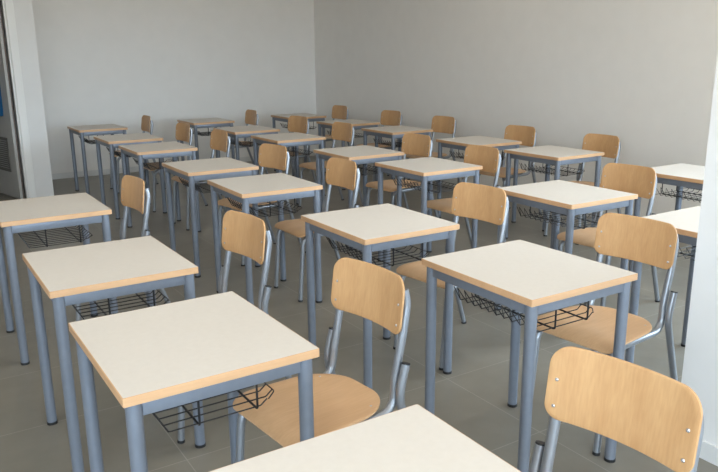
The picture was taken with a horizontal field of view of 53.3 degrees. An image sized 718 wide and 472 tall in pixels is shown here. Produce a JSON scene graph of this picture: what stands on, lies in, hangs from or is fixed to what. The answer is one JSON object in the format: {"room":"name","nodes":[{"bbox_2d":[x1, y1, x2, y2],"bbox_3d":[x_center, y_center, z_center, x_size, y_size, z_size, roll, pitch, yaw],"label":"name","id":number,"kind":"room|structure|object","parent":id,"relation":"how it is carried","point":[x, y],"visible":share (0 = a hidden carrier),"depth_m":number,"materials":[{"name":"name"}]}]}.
{"room":"classroom","nodes":[
{"label":"classroom","id":0,"kind":"room"},
{"bbox_2d":[32,0,316,173],"bbox_3d":[-2.403,-2.582,10.045,4.360,3.200,0.200,-9,17,-31],"label":"wall","id":1,"kind":"structure","parent":0,"point":[118,62],"depth_m":9.84,"materials":[{"name":"grey paint"}]},
{"bbox_2d":[0,7,24,198],"bbox_3d":[-4.112,-1.556,8.013,0.899,2.224,0.099,13,19,43],"label":"door","id":2,"kind":"structure","parent":1,"relation":"in","point":[11,184],"depth_m":7.91,"materials":[{"name":"grey"}]},
{"bbox_2d":[0,88,2,115],"bbox_3d":[-4.025,-1.538,7.848,0.342,0.440,0.194,-9,17,-31],"label":"hanging cloth","id":3,"kind":"object","parent":2,"relation":"hanging from","point":[1,106],"visible":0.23,"depth_m":7.85,"materials":[{"name":"blue fabric"}]},
{"bbox_2d":[0,137,11,171],"bbox_3d":[-4.103,-0.948,8.169,0.560,0.380,0.012,13,19,42],"label":"grille","id":4,"kind":"object","parent":2,"relation":"attached to","point":[5,156],"depth_m":8.06,"materials":[{"name":"metal"}]},
{"bbox_2d":[0,0,35,198],"bbox_3d":[-4.156,-1.485,7.526,1.141,2.338,0.174,-9,17,-31],"label":"door frame","id":5,"kind":"structure","parent":1,"relation":"attached to","point":[8,3],"depth_m":7.75,"materials":[{"name":"white paint"}]},
{"bbox_2d":[0,0,53,197],"bbox_3d":[-5.498,-1.940,7.616,3.560,3.200,1.917,-9,17,-31],"label":"doorway","id":6,"kind":"structure","parent":1,"relation":"in","point":[23,10],"depth_m":7.82,"materials":[{"name":"paint"}]},
{"bbox_2d":[52,151,315,179],"bbox_3d":[-2.421,-1.030,10.285,4.148,0.075,0.012,-9,17,-31],"label":"baseboard","id":7,"kind":"structure","parent":1,"relation":"attached to","point":[244,159],"depth_m":9.60,"materials":[{"name":"grey"}]},
{"bbox_2d":[0,155,717,471],"bbox_3d":[-0.126,0.725,3.599,8.120,0.100,15.340,-9,17,-31],"label":"floor","id":8,"kind":"structure","parent":0,"point":[472,399],"depth_m":3.77,"materials":[{"name":"grey tile"}]},
{"bbox_2d":[0,192,117,364],"bbox_3d":[-1.678,0.206,3.954,0.531,0.760,0.596,-9,17,-32],"label":"school desk","id":9,"kind":"object","parent":8,"relation":"on","point":[17,216],"visible":0.92,"depth_m":3.74,"materials":[{"name":"white laminate"}]},
{"bbox_2d":[17,225,92,247],"bbox_3d":[-1.677,-0.065,3.889,0.360,0.152,0.432,-9,17,-31],"label":"wire basket","id":10,"kind":"object","parent":9,"relation":"on","point":[79,240],"depth_m":3.87,"materials":[{"name":"black metal"}]},
{"bbox_2d":[67,124,129,194],"bbox_3d":[-3.019,-0.890,8.350,0.531,0.760,0.596,-10,17,-32],"label":"school desk","id":11,"kind":"object","parent":8,"relation":"on","point":[102,129],"visible":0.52,"depth_m":8.14,"materials":[{"name":"grey metal"}]},
{"bbox_2d":[79,134,112,143],"bbox_3d":[-3.017,-1.162,8.285,0.364,0.152,0.434,-9,17,-31],"label":"wire basket","id":12,"kind":"object","parent":11,"relation":"on","point":[86,140],"depth_m":8.21,"materials":[{"name":"black metal"}]},
{"bbox_2d":[22,236,205,471],"bbox_3d":[-0.990,0.463,2.912,0.531,0.760,0.596,-9,17,-32],"label":"school desk","id":13,"kind":"object","parent":8,"relation":"on","point":[73,275],"visible":0.84,"depth_m":2.71,"materials":[{"name":"white laminate"}]},
{"bbox_2d":[72,290,168,319],"bbox_3d":[-0.988,0.191,2.847,0.360,0.152,0.432,-9,17,-31],"label":"wire basket","id":14,"kind":"object","parent":13,"relation":"on","point":[153,296],"depth_m":2.80,"materials":[{"name":"black metal"}]},
{"bbox_2d":[75,175,170,320],"bbox_3d":[-1.424,0.109,4.135,0.591,0.865,0.426,-11,17,-35],"label":"chair","id":15,"kind":"object","parent":8,"relation":"on","point":[133,190],"visible":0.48,"depth_m":4.16,"materials":[{"name":"brown wood"}]},
{"bbox_2d":[93,133,166,218],"bbox_3d":[-2.313,-0.622,7.262,0.531,0.760,0.596,-9,17,-32],"label":"school desk","id":16,"kind":"object","parent":8,"relation":"on","point":[111,142],"visible":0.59,"depth_m":7.12,"materials":[{"name":"grey metal"}]},
{"bbox_2d":[106,147,130,156],"bbox_3d":[-2.312,-0.894,7.197,0.360,0.152,0.432,-9,17,-31],"label":"wire basket","id":17,"kind":"object","parent":16,"relation":"on","point":[115,153],"depth_m":7.06,"materials":[{"name":"black metal"}]},
{"bbox_2d":[109,115,165,193],"bbox_3d":[-2.657,-0.984,8.516,0.591,0.865,0.426,-9,16,-30],"label":"chair","id":18,"kind":"object","parent":8,"relation":"on","point":[145,122],"visible":0.5,"depth_m":8.52,"materials":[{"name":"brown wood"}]},
{"bbox_2d":[118,141,200,231],"bbox_3d":[-1.795,-0.429,6.478,0.531,0.760,0.596,-9,17,-31],"label":"school desk","id":19,"kind":"object","parent":8,"relation":"on","point":[174,149],"visible":0.65,"depth_m":6.32,"materials":[{"name":"beige laminate"}]},
{"bbox_2d":[133,157,178,169],"bbox_3d":[-1.794,-0.701,6.412,0.359,0.152,0.431,-9,17,-31],"label":"wire basket","id":20,"kind":"object","parent":19,"relation":"on","point":[145,164],"depth_m":6.37,"materials":[{"name":"black metal"}]},
{"bbox_2d":[144,122,207,211],"bbox_3d":[-1.965,-0.735,7.501,0.591,0.865,0.426,-10,17,-34],"label":"chair","id":21,"kind":"object","parent":8,"relation":"on","point":[183,130],"visible":0.46,"depth_m":7.46,"materials":[{"name":"brown wood"}]},
{"bbox_2d":[68,291,318,471],"bbox_3d":[-0.488,0.652,2.144,0.531,0.760,0.596,-10,17,-32],"label":"school desk","id":22,"kind":"object","parent":8,"relation":"on","point":[155,359],"visible":1,"depth_m":1.97,"materials":[{"name":"white laminate"}]},
{"bbox_2d":[152,382,273,431],"bbox_3d":[-0.486,0.380,2.079,0.361,0.152,0.432,-9,17,-31],"label":"wire basket","id":23,"kind":"object","parent":22,"relation":"on","point":[257,405],"depth_m":1.97,"materials":[{"name":"black metal"}]},
{"bbox_2d":[177,118,234,181],"bbox_3d":[-1.924,-1.085,9.084,0.531,0.760,0.596,-9,17,-32],"label":"school desk","id":24,"kind":"object","parent":8,"relation":"on","point":[208,123],"visible":0.52,"depth_m":8.83,"materials":[{"name":"white laminate"}]},
{"bbox_2d":[193,128,211,135],"bbox_3d":[-1.923,-1.357,9.018,0.360,0.152,0.432,-9,17,-31],"label":"wire basket","id":25,"kind":"object","parent":24,"relation":"on","point":[200,133],"depth_m":8.95,"materials":[{"name":"black metal"}]},
{"bbox_2d":[171,130,241,230],"bbox_3d":[-1.433,-0.541,6.716,0.591,0.865,0.426,-10,17,-34],"label":"chair","id":26,"kind":"object","parent":8,"relation":"on","point":[218,139],"visible":0.48,"depth_m":6.72,"materials":[{"name":"brown wood"}]},
{"bbox_2d":[162,157,260,277],"bbox_3d":[-1.105,-0.162,5.392,0.531,0.760,0.596,-9,17,-31],"label":"school desk","id":27,"kind":"object","parent":8,"relation":"on","point":[192,171],"visible":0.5,"depth_m":5.16,"materials":[{"name":"beige laminate"}]},
{"bbox_2d":[178,177,210,192],"bbox_3d":[-1.103,-0.433,5.326,0.360,0.152,0.432,-9,17,-31],"label":"wire basket","id":28,"kind":"object","parent":27,"relation":"on","point":[205,186],"depth_m":5.32,"materials":[{"name":"black metal"}]},
{"bbox_2d":[177,210,291,443],"bbox_3d":[-0.621,0.355,3.132,0.591,0.865,0.426,-11,18,-37],"label":"chair","id":29,"kind":"object","parent":8,"relation":"on","point":[245,234],"visible":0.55,"depth_m":3.13,"materials":[{"name":"brown wood"}]},
{"bbox_2d":[213,125,279,194],"bbox_3d":[-1.243,-0.818,7.998,0.531,0.760,0.596,-10,17,-32],"label":"school desk","id":30,"kind":"object","parent":8,"relation":"on","point":[237,132],"visible":0.47,"depth_m":7.75,"materials":[{"name":"white laminate"}]},
{"bbox_2d":[227,138,261,146],"bbox_3d":[-1.241,-1.090,7.933,0.362,0.152,0.433,-9,17,-31],"label":"wire basket","id":31,"kind":"object","parent":30,"relation":"on","point":[240,143],"depth_m":7.89,"materials":[{"name":"black metal"}]},
{"bbox_2d":[227,109,267,173],"bbox_3d":[-1.528,-1.190,9.288,0.591,0.865,0.426,-9,16,-29],"label":"chair","id":32,"kind":"object","parent":8,"relation":"on","point":[250,115],"visible":0.47,"depth_m":9.32,"materials":[{"name":"brown wood"}]},
{"bbox_2d":[218,143,305,265],"bbox_3d":[-0.785,-0.267,5.604,0.591,0.865,0.426,-13,19,-40],"label":"chair","id":33,"kind":"object","parent":8,"relation":"on","point":[275,156],"visible":0.48,"depth_m":5.59,"materials":[{"name":"brown wood"}]},
{"bbox_2d":[207,173,322,304],"bbox_3d":[-0.599,0.031,4.609,0.531,0.760,0.596,-9,16,-30],"label":"school desk","id":34,"kind":"object","parent":8,"relation":"on","point":[278,187],"visible":0.91,"depth_m":4.48,"materials":[{"name":"white laminate"}]},
{"bbox_2d":[227,198,301,216],"bbox_3d":[-0.597,-0.240,4.542,0.367,0.152,0.435,-9,17,-31],"label":"wire basket","id":35,"kind":"object","parent":34,"relation":"on","point":[236,205],"depth_m":4.53,"materials":[{"name":"black metal"}]},
{"bbox_2d":[251,132,325,204],"bbox_3d":[-0.702,-0.622,7.201,0.531,0.760,0.596,-10,17,-32],"label":"school desk","id":36,"kind":"object","parent":8,"relation":"on","point":[296,139],"visible":0.68,"depth_m":7.08,"materials":[{"name":"white laminate"}]},
{"bbox_2d":[287,145,312,156],"bbox_3d":[-0.701,-0.893,7.135,0.362,0.152,0.432,-9,17,-31],"label":"wire basket","id":37,"kind":"object","parent":36,"relation":"on","point":[292,151],"depth_m":7.12,"materials":[{"name":"black metal"}]},
{"bbox_2d":[271,113,325,175],"bbox_3d":[-0.810,-1.248,9.689,0.531,0.760,0.596,-9,17,-31],"label":"school desk","id":38,"kind":"object","parent":8,"relation":"on","point":[282,117],"visible":0.48,"depth_m":9.55,"materials":[{"name":"white laminate"}]},
{"bbox_2d":[280,122,315,128],"bbox_3d":[-0.809,-1.520,9.623,0.359,0.152,0.431,-9,17,-31],"label":"wire basket","id":39,"kind":"object","parent":38,"relation":"on","point":[284,126],"depth_m":9.62,"materials":[{"name":"black metal"}]},
{"bbox_2d":[286,116,315,182],"bbox_3d":[-0.817,-0.932,8.242,0.591,0.865,0.426,-12,18,-39],"label":"chair","id":40,"kind":"object","parent":8,"relation":"on","point":[300,124],"visible":0.41,"depth_m":8.27,"materials":[{"name":"brown wood"}]},
{"bbox_2d":[274,157,361,301],"bbox_3d":[-0.241,-0.067,4.790,0.591,0.865,0.426,-10,17,-32],"label":"chair","id":41,"kind":"object","parent":8,"relation":"on","point":[345,173],"visible":0.65,"depth_m":4.78,"materials":[{"name":"brown wood"}]},
{"bbox_2d":[233,257,410,462],"bbox_3d":[-0.088,0.545,2.359,0.591,0.865,0.426,-11,18,-37],"label":"chair","id":42,"kind":"object","parent":8,"relation":"on","point":[377,294],"visible":0.86,"depth_m":2.32,"materials":[{"name":"brown wood"}]},
{"bbox_2d":[307,105,349,161],"bbox_3d":[-0.391,-1.368,9.951,0.591,0.865,0.426,-10,17,-34],"label":"chair","id":43,"kind":"object","parent":8,"relation":"on","point":[338,111],"visible":0.52,"depth_m":9.96,"materials":[{"name":"brown wood"}]},
{"bbox_2d":[299,122,362,206],"bbox_3d":[-0.295,-0.728,7.414,0.591,0.865,0.426,-10,17,-34],"label":"chair","id":44,"kind":"object","parent":8,"relation":"on","point":[343,131],"visible":0.56,"depth_m":7.43,"materials":[{"name":"brown wood"}]},
{"bbox_2d":[316,119,379,189],"bbox_3d":[-0.131,-1.001,8.685,0.531,0.760,0.596,-10,17,-32],"label":"school desk","id":45,"kind":"object","parent":8,"relation":"on","point":[357,124],"visible":0.38,"depth_m":8.54,"materials":[{"name":"white laminate"}]},
{"bbox_2d":[327,131,367,137],"bbox_3d":[-0.130,-1.273,8.619,0.362,0.152,0.433,-9,17,-31],"label":"wire basket","id":46,"kind":"object","parent":45,"relation":"on","point":[359,135],"depth_m":8.67,"materials":[{"name":"black metal"}]},
{"bbox_2d":[313,145,403,249],"bbox_3d":[-0.005,-0.342,6.068,0.531,0.760,0.596,-9,16,-30],"label":"school desk","id":47,"kind":"object","parent":8,"relation":"on","point":[363,154],"visible":0.52,"depth_m":5.93,"materials":[{"name":"beige laminate"}]},
{"bbox_2d":[356,164,377,175],"bbox_3d":[-0.003,-0.614,6.002,0.363,0.152,0.433,-9,17,-31],"label":"wire basket","id":48,"kind":"object","parent":47,"relation":"on","point":[362,170],"depth_m":6.03,"materials":[{"name":"black metal"}]},
{"bbox_2d":[209,404,520,471],"bbox_3d":[0.073,0.848,1.346,0.531,0.760,0.596,-9,17,-31],"label":"school desk","id":49,"kind":"object","parent":8,"relation":"on","point":[412,438],"visible":1,"depth_m":1.44,"materials":[{"name":"beige laminate"}]},
{"bbox_2d":[301,203,459,388],"bbox_3d":[0.095,0.289,3.562,0.531,0.760,0.596,-9,17,-31],"label":"school desk","id":50,"kind":"object","parent":8,"relation":"on","point":[385,227],"visible":0.84,"depth_m":3.42,"materials":[{"name":"white laminate"}]},
{"bbox_2d":[326,237,428,266],"bbox_3d":[0.097,0.017,3.496,0.360,0.152,0.432,-9,17,-31],"label":"wire basket","id":51,"kind":"object","parent":50,"relation":"on","point":[373,258],"depth_m":3.45,"materials":[{"name":"black metal"}]},
{"bbox_2d":[356,110,409,180],"bbox_3d":[0.283,-1.123,8.955,0.591,0.865,0.426,-12,18,-37],"label":"chair","id":52,"kind":"object","parent":8,"relation":"on","point":[388,117],"visible":0.59,"depth_m":8.96,"materials":[{"name":"brown wood"}]},
{"bbox_2d":[361,125,432,204],"bbox_3d":[0.412,-0.789,7.825,0.531,0.760,0.596,-9,17,-31],"label":"school desk","id":53,"kind":"object","parent":8,"relation":"on","point":[393,132],"visible":0.62,"depth_m":7.63,"materials":[{"name":"white laminate"}]},
{"bbox_2d":[374,137,401,146],"bbox_3d":[0.414,-1.061,7.759,0.358,0.152,0.431,-9,17,-31],"label":"wire basket","id":54,"kind":"object","parent":53,"relation":"on","point":[383,143],"depth_m":7.79,"materials":[{"name":"black metal"}]},
{"bbox_2d":[366,133,438,217],"bbox_3d":[0.383,-0.445,6.267,0.591,0.865,0.426,-11,17,-36],"label":"chair","id":55,"kind":"object","parent":8,"relation":"on","point":[412,144],"visible":0.62,"depth_m":6.26,"materials":[{"name":"brown wood"}]},
{"bbox_2d":[375,157,482,259],"bbox_3d":[0.503,-0.154,5.305,0.531,0.760,0.596,-9,17,-31],"label":"school desk","id":56,"kind":"object","parent":8,"relation":"on","point":[426,170],"visible":0.75,"depth_m":5.13,"materials":[{"name":"beige laminate"}]},
{"bbox_2d":[392,177,458,193],"bbox_3d":[0.505,-0.426,5.239,0.358,0.152,0.431,-9,17,-31],"label":"wire basket","id":57,"kind":"object","parent":56,"relation":"on","point":[408,184],"depth_m":5.24,"materials":[{"name":"black metal"}]},
{"bbox_2d":[403,116,460,188],"bbox_3d":[0.830,-0.902,8.062,0.591,0.865,0.426,-11,17,-35],"label":"chair","id":58,"kind":"object","parent":8,"relation":"on","point":[442,124],"visible":0.53,"depth_m":8.05,"materials":[{"name":"brown wood"}]},
{"bbox_2d":[393,182,511,370],"bbox_3d":[0.521,0.179,3.789,0.591,0.865,0.426,-12,18,-38],"label":"chair","id":59,"kind":"object","parent":8,"relation":"on","point":[486,203],"visible":0.51,"depth_m":3.78,"materials":[{"name":"brown wood"}]},
{"bbox_2d":[419,145,505,258],"bbox_3d":[0.803,-0.234,5.415,0.591,0.865,0.426,-10,17,-32],"label":"chair","id":60,"kind":"object","parent":8,"relation":"on","point":[488,157],"visible":0.42,"depth_m":5.40,"materials":[{"name":"brown wood"}]},
{"bbox_2d":[436,136,521,222],"bbox_3d":[1.109,-0.520,6.729,0.531,0.760,0.596,-9,16,-30],"label":"school desk","id":61,"kind":"object","parent":8,"relation":"on","point":[460,143],"visible":0.48,"depth_m":6.60,"materials":[{"name":"beige laminate"}]},
{"bbox_2d":[450,150,502,160],"bbox_3d":[1.110,-0.791,6.663,0.365,0.152,0.434,-9,17,-31],"label":"wire basket","id":62,"kind":"object","parent":61,"relation":"on","point":[458,153],"depth_m":6.68,"materials":[{"name":"black metal"}]},
{"bbox_2d":[479,125,541,214],"bbox_3d":[1.438,-0.617,6.908,0.591,0.865,0.426,-11,18,-37],"label":"chair","id":63,"kind":"object","parent":8,"relation":"on","point":[527,135],"visible":0.66,"depth_m":6.87,"materials":[{"name":"brown wood"}]},
{"bbox_2d":[421,240,637,471],"bbox_3d":[0.629,0.480,2.786,0.531,0.760,0.596,-9,17,-31],"label":"school desk","id":64,"kind":"object","parent":8,"relation":"on","point":[532,280],"visible":0.91,"depth_m":2.62,"materials":[{"name":"white laminate"}]},
{"bbox_2d":[454,286,593,332],"bbox_3d":[0.631,0.208,2.720,0.360,0.152,0.432,-9,17,-31],"label":"wire basket","id":65,"kind":"object","parent":64,"relation":"on","point":[493,304],"depth_m":2.66,"materials":[{"name":"black metal"}]},
{"bbox_2d":[504,145,604,248],"bbox_3d":[1.594,-0.327,5.949,0.531,0.760,0.596,-9,17,-31],"label":"school desk","id":66,"kind":"object","parent":8,"relation":"on","point":[556,156],"visible":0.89,"depth_m":5.78,"materials":[{"name":"beige laminate"}]},
{"bbox_2d":[519,163,584,175],"bbox_3d":[1.596,-0.599,5.883,0.359,0.152,0.431,-9,17,-31],"label":"wire basket","id":67,"kind":"object","parent":66,"relation":"on","point":[542,168],"depth_m":5.88,"materials":[{"name":"black metal"}]},
{"bbox_2d":[494,180,637,310],"bbox_3d":[1.194,0.109,4.234,0.531,0.760,0.596,-9,16,-30],"label":"school desk","id":68,"kind":"object","parent":8,"relation":"on","point":[558,197],"visible":0.73,"depth_m":4.04,"materials":[{"name":"white laminate"}]},
{"bbox_2d":[517,207,606,229],"bbox_3d":[1.196,-0.162,4.168,0.365,0.152,0.434,-9,17,-31],"label":"wire basket","id":69,"kind":"object","parent":68,"relation":"on","point":[531,215],"depth_m":4.18,"materials":[{"name":"black metal"}]},
{"bbox_2d":[543,133,620,244],"bbox_3d":[1.938,-0.419,6.106,0.591,0.865,0.426,-10,17,-32],"label":"chair","id":70,"kind":"object","parent":8,"relation":"on","point":[609,144],"visible":0.48,"depth_m":6.13,"materials":[{"name":"brown wood"}]},
{"bbox_2d":[533,213,678,455],"bbox_3d":[1.047,0.369,3.014,0.591,0.865,0.426,-11,18,-36],"label":"chair","id":71,"kind":"object","parent":8,"relation":"on","point":[652,242],"visible":0.83,"depth_m":2.97,"materials":[{"name":"brown wood"}]},
{"bbox_2d":[557,163,659,306],"bbox_3d":[1.549,0.007,4.430,0.591,0.865,0.426,-11,18,-36],"label":"chair","id":72,"kind":"object","parent":8,"relation":"on","point":[635,179],"visible":0.52,"depth_m":4.43,"materials":[{"name":"brown wood"}]},
{"bbox_2d":[529,346,703,471],"bbox_3d":[0.468,0.733,1.592,0.591,0.865,0.426,-12,18,-38],"label":"chair","id":73,"kind":"object","parent":8,"relation":"on","point":[652,413],"visible":1,"depth_m":1.61,"materials":[{"name":"brown wood"}]},
{"bbox_2d":[625,206,700,362],"bbox_3d":[1.698,0.309,3.422,0.531,0.760,0.596,-9,17,-31],"label":"school desk","id":74,"kind":"object","parent":8,"relation":"on","point":[685,221],"visible":0.36,"depth_m":3.50,"materials":[{"name":"white laminate"}]},
{"bbox_2d":[677,245,695,260],"bbox_3d":[1.700,0.037,3.357,0.358,0.152,0.431,-9,17,-31],"label":"wire basket","id":75,"kind":"object","parent":74,"relation":"on","point":[681,252],"depth_m":3.43,"materials":[{"name":"black metal"}]},
{"bbox_2d":[628,163,704,271],"bbox_3d":[2.256,-0.058,4.857,0.531,0.760,0.596,-9,17,-31],"label":"school desk","id":76,"kind":"object","parent":8,"relation":"on","point":[681,175],"visible":0.4,"depth_m":4.78,"materials":[{"name":"white laminate"}]},
{"bbox_2d":[655,184,701,202],"bbox_3d":[2.257,-0.330,4.791,0.358,0.152,0.431,-9,17,-31],"label":"wire basket","id":77,"kind":"object","parent":76,"relation":"on","point":[680,196],"depth_m":4.84,"materials":[{"name":"black metal"}]},
{"bbox_2d":[314,0,717,216],"bbox_3d":[3.361,-1.363,5.003,0.200,3.200,14.740,-9,17,-31],"label":"wall","id":78,"kind":"structure","parent":0,"point":[641,73],"depth_m":7.27,"materials":[{"name":"grey paint"}]},
{"bbox_2d":[358,163,608,216],"bbox_3d":[3.233,0.146,5.413,0.012,0.075,14.540,-9,17,-31],"label":"baseboard","id":79,"kind":"structure","parent":78,"relation":"attached to","point":[454,182],"depth_m":8.65,"materials":[{"name":"grey"}]},
{"bbox_2d":[681,53,717,465],"bbox_3d":[2.955,-0.104,0.028,0.152,3.200,6.115,-9,17,-31],"label":"wall","id":80,"kind":"structure","parent":0,"point":[700,365],"depth_m":2.69,"materials":[{"name":"paint"}]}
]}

